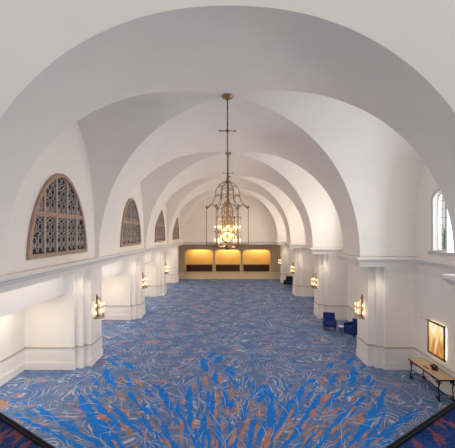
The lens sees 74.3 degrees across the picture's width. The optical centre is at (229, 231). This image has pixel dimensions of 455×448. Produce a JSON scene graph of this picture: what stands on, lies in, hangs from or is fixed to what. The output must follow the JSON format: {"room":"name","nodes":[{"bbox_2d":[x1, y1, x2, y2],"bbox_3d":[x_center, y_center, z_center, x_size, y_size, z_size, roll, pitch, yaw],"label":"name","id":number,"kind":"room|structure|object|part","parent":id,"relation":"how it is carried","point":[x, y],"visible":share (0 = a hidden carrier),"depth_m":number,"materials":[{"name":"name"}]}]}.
{"room":"event hall","nodes":[
{"label":"event hall","id":0,"kind":"room"},
{"bbox_2d":[0,122,179,359],"bbox_3d":[-7.361,0.662,21.075,3.518,10.576,29.850,0,0,0],"label":"wall","id":1,"kind":"structure","parent":0,"point":[66,154],"depth_m":10.96,"materials":[{"name":"white paint"}]},
{"bbox_2d":[0,347,24,385],"bbox_3d":[-8.855,5.463,21.214,0.070,0.975,27.644,0,0,0],"label":"baseboard","id":2,"kind":"structure","parent":1,"relation":"attached to","point":[12,365],"depth_m":12.20,"materials":[{"name":"white paint"}]},
{"bbox_2d":[26,173,87,259],"bbox_3d":[-5.755,-0.600,10.310,0.090,2.800,3.520,0,0,0],"label":"window","id":3,"kind":"structure","parent":1,"relation":"in","point":[57,227],"depth_m":9.96,"materials":[{"name":"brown wood"}]},
{"bbox_2d":[0,241,183,292],"bbox_3d":[-5.537,1.285,21.075,0.230,0.430,29.850,0,0,0],"label":"crown molding","id":4,"kind":"structure","parent":1,"relation":"attached to","point":[12,281],"depth_m":9.99,"materials":[{"name":"white paint"}]},
{"bbox_2d":[120,198,140,246],"bbox_3d":[-5.755,-0.600,17.646,0.090,2.800,3.520,0,0,0],"label":"window","id":5,"kind":"structure","parent":1,"relation":"in","point":[130,235],"depth_m":17.54,"materials":[{"name":"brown wood"}]},
{"bbox_2d":[155,210,164,241],"bbox_3d":[-5.755,-0.600,24.982,0.090,2.800,3.520,0,0,0],"label":"window","id":6,"kind":"structure","parent":1,"relation":"in","point":[160,225],"depth_m":25.09,"materials":[{"name":"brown wood"}]},
{"bbox_2d":[173,217,178,239],"bbox_3d":[-5.755,-0.600,32.318,0.090,2.800,3.520,0,0,0],"label":"window","id":7,"kind":"structure","parent":1,"relation":"in","point":[176,226],"depth_m":32.60,"materials":[{"name":"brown wood"}]},
{"bbox_2d":[0,269,452,447],"bbox_3d":[0.000,5.998,23.000,18.400,0.105,52.000,0,0,0],"label":"floor","id":8,"kind":"structure","parent":0,"point":[209,363],"depth_m":11.63,"materials":[{"name":"carpet"}]},
{"bbox_2d":[25,266,102,369],"bbox_3d":[-7.495,3.715,13.878,2.790,4.470,1.880,0,0,0],"label":"pillar","id":9,"kind":"structure","parent":8,"relation":"on","point":[61,331],"depth_m":12.99,"materials":[{"name":"white paint"}]},
{"bbox_3d":[-7.495,5.003,13.878,2.790,0.055,1.880,0,0,0],"label":"chair rail","id":10,"kind":"part","parent":9,"relation":"part of","materials":[{"name":"grey paint"}]},
{"bbox_2d":[94,294,103,318],"bbox_3d":[-5.977,3.420,13.878,0.346,1.100,0.631,0,0,0],"label":"wall sconce","id":11,"kind":"object","parent":9,"relation":"attached to","point":[97,308],"visible":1,"depth_m":13.87,"materials":[{"name":"brown metal"}]},
{"bbox_2d":[102,255,145,319],"bbox_3d":[-7.495,3.715,21.214,2.790,4.470,1.880,0,0,0],"label":"pillar","id":12,"kind":"structure","parent":8,"relation":"on","point":[123,295],"depth_m":20.33,"materials":[{"name":"white paint"}]},
{"bbox_3d":[-7.495,5.003,21.214,2.790,0.055,1.880,0,0,0],"label":"chair rail","id":13,"kind":"part","parent":12,"relation":"part of","materials":[{"name":"grey paint"}]},
{"bbox_2d":[142,273,147,288],"bbox_3d":[-5.977,3.420,21.214,0.346,1.100,0.631,0,0,0],"label":"wall sconce","id":14,"kind":"object","parent":12,"relation":"attached to","point":[143,287],"visible":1,"depth_m":21.16,"materials":[{"name":"brown metal"}]},
{"bbox_2d":[145,249,166,296],"bbox_3d":[-7.495,3.715,28.550,2.790,4.470,1.880,0,0,0],"label":"pillar","id":15,"kind":"structure","parent":8,"relation":"on","point":[155,274],"depth_m":27.66,"materials":[{"name":"white paint"}]},
{"bbox_2d":[166,246,178,282],"bbox_3d":[-7.495,3.715,35.623,2.790,4.470,1.354,0,0,0],"label":"pillar","id":16,"kind":"structure","parent":8,"relation":"on","point":[172,259],"depth_m":35.15,"materials":[{"name":"white paint"}]},
{"bbox_2d":[186,264,212,270],"bbox_3d":[-4.565,5.458,45.750,4.030,0.980,0.840,0,0,0],"label":"reception desk","id":17,"kind":"object","parent":8,"relation":"on","point":[189,267],"visible":0.99,"depth_m":45.38,"materials":[{"name":"brown wood"}]},
{"bbox_2d":[216,264,239,270],"bbox_3d":[-0.260,5.458,45.750,3.740,0.980,0.840,0,0,0],"label":"reception desk","id":18,"kind":"object","parent":8,"relation":"on","point":[219,267],"visible":0.99,"depth_m":45.38,"materials":[{"name":"brown wood"}]},
{"bbox_2d":[243,264,268,270],"bbox_3d":[4.065,5.458,45.750,4.030,0.980,0.840,0,0,0],"label":"reception desk","id":19,"kind":"object","parent":8,"relation":"on","point":[246,267],"visible":0.85,"depth_m":45.38,"materials":[{"name":"brown wood"}]},
{"bbox_2d":[280,245,292,282],"bbox_3d":[6.821,3.500,35.618,2.398,4.900,1.364,0,0,0],"label":"pillar","id":20,"kind":"structure","parent":8,"relation":"on","point":[286,254],"depth_m":35.15,"materials":[{"name":"white paint"}]},
{"bbox_2d":[284,276,292,287],"bbox_3d":[6.425,5.401,32.682,0.836,1.094,0.912,0,0,29],"label":"armchair","id":21,"kind":"object","parent":8,"relation":"on","point":[289,279],"visible":0.89,"depth_m":32.76,"materials":[{"name":"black fabric"}]},
{"bbox_3d":[6.582,5.239,32.970,0.770,0.770,0.254,0,0,29],"label":"backrest","id":22,"kind":"part","parent":21,"relation":"part of","materials":[{"name":"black fabric"}]},
{"bbox_2d":[290,243,313,296],"bbox_3d":[6.821,3.500,28.550,2.398,4.900,1.900,0,0,0],"label":"pillar","id":23,"kind":"structure","parent":8,"relation":"on","point":[303,262],"depth_m":27.66,"materials":[{"name":"white paint"}]},
{"bbox_2d":[306,246,347,319],"bbox_3d":[6.821,3.500,21.214,2.398,4.900,1.900,0,0,0],"label":"pillar","id":24,"kind":"structure","parent":8,"relation":"on","point":[331,293],"depth_m":20.33,"materials":[{"name":"white paint"}]},
{"bbox_2d":[311,273,316,288],"bbox_3d":[5.977,3.420,21.214,0.346,1.100,0.631,0,0,0],"label":"wall sconce","id":25,"kind":"object","parent":24,"relation":"attached to","point":[315,285],"visible":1,"depth_m":21.18,"materials":[{"name":"brown metal"}]},
{"bbox_3d":[7.060,5.003,21.214,1.920,0.055,1.880,0,0,0],"label":"chair rail","id":26,"kind":"part","parent":24,"relation":"part of","materials":[{"name":"grey paint"}]},
{"bbox_2d":[323,312,336,331],"bbox_3d":[6.101,5.472,18.332,0.760,0.952,0.829,0,0,14],"label":"armchair","id":27,"kind":"object","parent":8,"relation":"on","point":[329,320],"visible":1,"depth_m":18.47,"materials":[{"name":"blue fabric"}]},
{"bbox_3d":[6.175,5.331,18.622,0.700,0.670,0.231,0,0,14],"label":"backrest","id":28,"kind":"part","parent":27,"relation":"part of","materials":[{"name":"blue fabric"}]},
{"bbox_3d":[6.077,5.561,18.240,0.560,0.170,0.620,0,0,14],"label":"seat","id":29,"kind":"part","parent":27,"relation":"part of","materials":[{"name":"blue fabric"}]},
{"bbox_2d":[343,318,356,335],"bbox_3d":[7.218,5.539,17.480,0.808,0.826,0.760,0,0,-24],"label":"armchair","id":30,"kind":"object","parent":8,"relation":"on","point":[350,327],"visible":0.73,"depth_m":17.45,"materials":[{"name":"blue fabric"}]},
{"bbox_3d":[7.029,5.611,17.757,0.690,0.570,0.100,0,0,-24],"label":"arm","id":31,"kind":"part","parent":30,"relation":"part of","materials":[{"name":"blue fabric"}]},
{"bbox_3d":[7.141,5.561,17.446,0.620,0.170,0.560,0,0,-24],"label":"seat","id":32,"kind":"part","parent":30,"relation":"part of","materials":[{"name":"blue fabric"}]},
{"bbox_3d":[7.491,5.396,17.602,0.210,0.540,0.700,0,0,-24],"label":"backrest","id":33,"kind":"part","parent":30,"relation":"part of","materials":[{"name":"blue fabric"}]},
{"bbox_3d":[7.298,5.611,17.155,0.690,0.570,0.100,0,0,-24],"label":"arm","id":34,"kind":"part","parent":30,"relation":"part of","materials":[{"name":"blue fabric"}]},
{"bbox_2d":[344,253,413,369],"bbox_3d":[6.821,3.500,13.878,2.398,4.900,1.900,0,0,0],"label":"pillar","id":35,"kind":"structure","parent":8,"relation":"on","point":[385,337],"depth_m":12.99,"materials":[{"name":"white paint"}]},
{"bbox_2d":[355,294,364,318],"bbox_3d":[5.977,3.420,13.878,0.346,1.100,0.631,0,0,0],"label":"wall sconce","id":36,"kind":"object","parent":35,"relation":"attached to","point":[361,308],"visible":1,"depth_m":13.83,"materials":[{"name":"brown metal"}]},
{"bbox_3d":[7.060,5.003,13.878,1.920,0.055,1.880,0,0,0],"label":"chair rail","id":37,"kind":"part","parent":35,"relation":"part of","materials":[{"name":"grey paint"}]},
{"bbox_2d":[408,358,454,401],"bbox_3d":[7.620,5.558,11.370,0.624,0.778,1.784,0,0,0],"label":"console table","id":38,"kind":"object","parent":8,"relation":"on","point":[439,375],"visible":0.97,"depth_m":11.04,"materials":[{"name":"brown wood"}]},
{"bbox_2d":[430,364,438,370],"bbox_3d":[7.670,5.064,11.220,0.244,0.198,0.301,0,0,0],"label":"knot sculpture","id":39,"kind":"object","parent":38,"relation":"on","point":[432,365],"visible":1,"depth_m":11.19,"materials":[{"name":"black metal"}]},
{"bbox_3d":[7.378,5.577,10.585,0.149,0.740,0.210,0,0,-38],"label":"leg","id":40,"kind":"part","parent":38,"relation":"part of","materials":[{"name":"black metal"}]},
{"bbox_3d":[7.862,5.577,10.585,0.149,0.740,0.210,0,0,38],"label":"leg","id":41,"kind":"part","parent":38,"relation":"part of","materials":[{"name":"black metal"}]},
{"bbox_2d":[0,6,454,275],"bbox_3d":[1.100,-1.758,21.075,13.840,5.736,29.850,0,0,0],"label":"ceiling","id":42,"kind":"structure","parent":0,"point":[335,133],"depth_m":10.81,"materials":[{"name":"white paint"}]},
{"bbox_2d":[206,93,248,249],"bbox_3d":[-0.070,-2.013,10.210,1.490,5.266,1.300,0,0,0],"label":"chandelier","id":43,"kind":"object","parent":42,"relation":"hanging from","point":[227,96],"visible":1,"depth_m":10.19,"materials":[{"name":"gold metal"}]},
{"bbox_3d":[-0.070,-0.590,10.211,0.400,2.180,0.399,0,0,11],"label":"stem","id":44,"kind":"part","parent":43,"relation":"part of","materials":[{"name":"gold metal"}]},
{"bbox_3d":[-0.070,-3.113,10.210,0.059,2.826,0.059,0,0,23],"label":"rod","id":45,"kind":"part","parent":43,"relation":"part of","materials":[{"name":"brown metal"}]},
{"bbox_2d":[219,152,240,240],"bbox_3d":[-0.070,-2.013,17.546,1.490,5.266,1.300,0,0,0],"label":"chandelier","id":46,"kind":"object","parent":42,"relation":"hanging from","point":[229,153],"visible":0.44,"depth_m":17.53,"materials":[{"name":"gold metal"}]},
{"bbox_3d":[-0.070,-3.113,17.546,0.059,2.826,0.059,0,0,-23],"label":"rod","id":47,"kind":"part","parent":46,"relation":"part of","materials":[{"name":"brown metal"}]},
{"bbox_2d":[0,0,454,119],"bbox_3d":[0.000,-1.050,6.140,32.000,14.000,0.020,0,0,0],"label":"wall","id":48,"kind":"structure","parent":0,"point":[34,34],"depth_m":6.13,"materials":[{"name":"white paint"}]},
{"bbox_2d":[0,408,454,447],"bbox_3d":[0.000,1.725,1.411,12.400,0.350,7.821,0,0,0],"label":"floor","id":49,"kind":"structure","parent":0,"point":[441,433],"depth_m":2.26,"materials":[{"name":"blue carpet"}]},
{"bbox_2d":[0,412,54,447],"bbox_3d":[-3.105,1.534,3.206,7.196,0.029,0.035,0,0,31],"label":"rail","id":50,"kind":"object","parent":49,"relation":"on","point":[42,443],"visible":1,"depth_m":2.29,"materials":[{"name":"black metal"}]},
{"bbox_2d":[385,401,454,447],"bbox_3d":[3.105,1.534,3.364,7.324,0.029,0.035,0,0,-32],"label":"rail","id":51,"kind":"object","parent":49,"relation":"on","point":[432,419],"visible":1,"depth_m":2.35,"materials":[{"name":"black metal"}]},
{"bbox_2d":[186,250,269,268],"bbox_3d":[0.000,3.725,47.700,18.000,4.450,0.200,0,0,0],"label":"wall","id":52,"kind":"structure","parent":0,"point":[192,256],"depth_m":47.60,"materials":[{"name":"yellow paint"}]},
{"bbox_2d":[183,193,275,240],"bbox_3d":[0.000,-1.563,36.125,11.244,6.126,0.250,0,0,0],"label":"wall","id":53,"kind":"structure","parent":0,"point":[261,225],"depth_m":36.00,"materials":[{"name":"white paint"}]},
{"bbox_2d":[183,241,275,244],"bbox_3d":[0.000,1.285,35.915,11.244,0.430,0.230,0,0,0],"label":"crown molding","id":54,"kind":"structure","parent":53,"relation":"attached to","point":[185,242],"depth_m":35.88,"materials":[{"name":"white paint"}]},
{"bbox_2d":[179,245,279,271],"bbox_3d":[0.000,3.725,45.200,18.000,4.450,0.400,0,0,0],"label":"wall","id":55,"kind":"structure","parent":0,"point":[274,250],"depth_m":45.00,"materials":[{"name":"beige paint"}]},
{"bbox_2d":[348,163,454,371],"bbox_3d":[8.175,0.662,21.075,0.350,10.576,29.850,0,0,0],"label":"wall","id":56,"kind":"structure","parent":0,"point":[434,298],"depth_m":12.06,"materials":[{"name":"white paint"}]},
{"bbox_2d":[275,241,454,291],"bbox_3d":[6.726,1.285,21.075,2.608,0.430,29.850,0,0,0],"label":"crown molding","id":57,"kind":"structure","parent":56,"relation":"attached to","point":[432,264],"depth_m":12.81,"materials":[{"name":"white paint"}]},
{"bbox_2d":[347,305,454,398],"bbox_3d":[7.985,5.463,21.214,0.070,0.975,27.644,0,0,0],"label":"baseboard","id":58,"kind":"structure","parent":56,"relation":"attached to","point":[446,387],"depth_m":11.79,"materials":[{"name":"white paint"}]},
{"bbox_2d":[414,267,450,278],"bbox_3d":[7.980,1.625,21.214,0.060,0.270,27.644,0,0,0],"label":"frieze","id":59,"kind":"object","parent":56,"relation":"attached to","point":[423,271],"visible":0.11,"depth_m":11.96},
{"bbox_2d":[427,319,445,361],"bbox_3d":[7.949,4.130,11.500,0.098,1.300,0.960,0,0,0],"label":"framed picture","id":60,"kind":"object","parent":56,"relation":"attached to","point":[436,332],"visible":1,"depth_m":11.47,"materials":[{"name":"brown wood"}]},
{"bbox_2d":[429,322,442,358],"bbox_3d":[7.930,4.130,11.500,0.030,1.260,0.920,0,0,0],"label":"print","id":61,"kind":"object","parent":60,"relation":"attached to","point":[435,329],"depth_m":11.47},
{"bbox_2d":[431,189,445,251],"bbox_3d":[8.115,-0.425,11.455,0.290,2.400,0.820,0,0,0],"label":"window","id":62,"kind":"structure","parent":56,"relation":"in","point":[440,194],"depth_m":11.77,"materials":[{"name":"white wood"}]},
{"bbox_3d":[8.230,-0.425,11.455,0.060,2.310,0.730,0,0,0],"label":"casing","id":63,"kind":"part","parent":62,"relation":"part of","materials":[{"name":"white paint"}]},
{"bbox_2d":[428,251,453,255],"bbox_3d":[7.960,0.800,10.210,0.120,0.120,3.460,0,0,0],"label":"window sill","id":64,"kind":"structure","parent":56,"relation":"attached to","point":[429,252],"depth_m":11.18,"materials":[{"name":"grey stone"}]},
{"bbox_2d":[446,207,453,252],"bbox_3d":[8.115,-0.425,10.625,0.290,2.400,0.820,0,0,0],"label":"window","id":65,"kind":"structure","parent":56,"relation":"in","point":[446,207],"depth_m":10.99,"materials":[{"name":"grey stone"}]},
{"label":"outside","id":66,"kind":"structure","parent":0,"visible":0},
{"bbox_2d":[441,228,444,249],"bbox_3d":[15.510,2.820,21.799,3.482,6.275,2.994,0,0,0],"label":"tree","id":67,"kind":"object","parent":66,"point":[441,228],"visible":0.06,"depth_m":21.18,"materials":[{"name":"green plant"}]}
]}

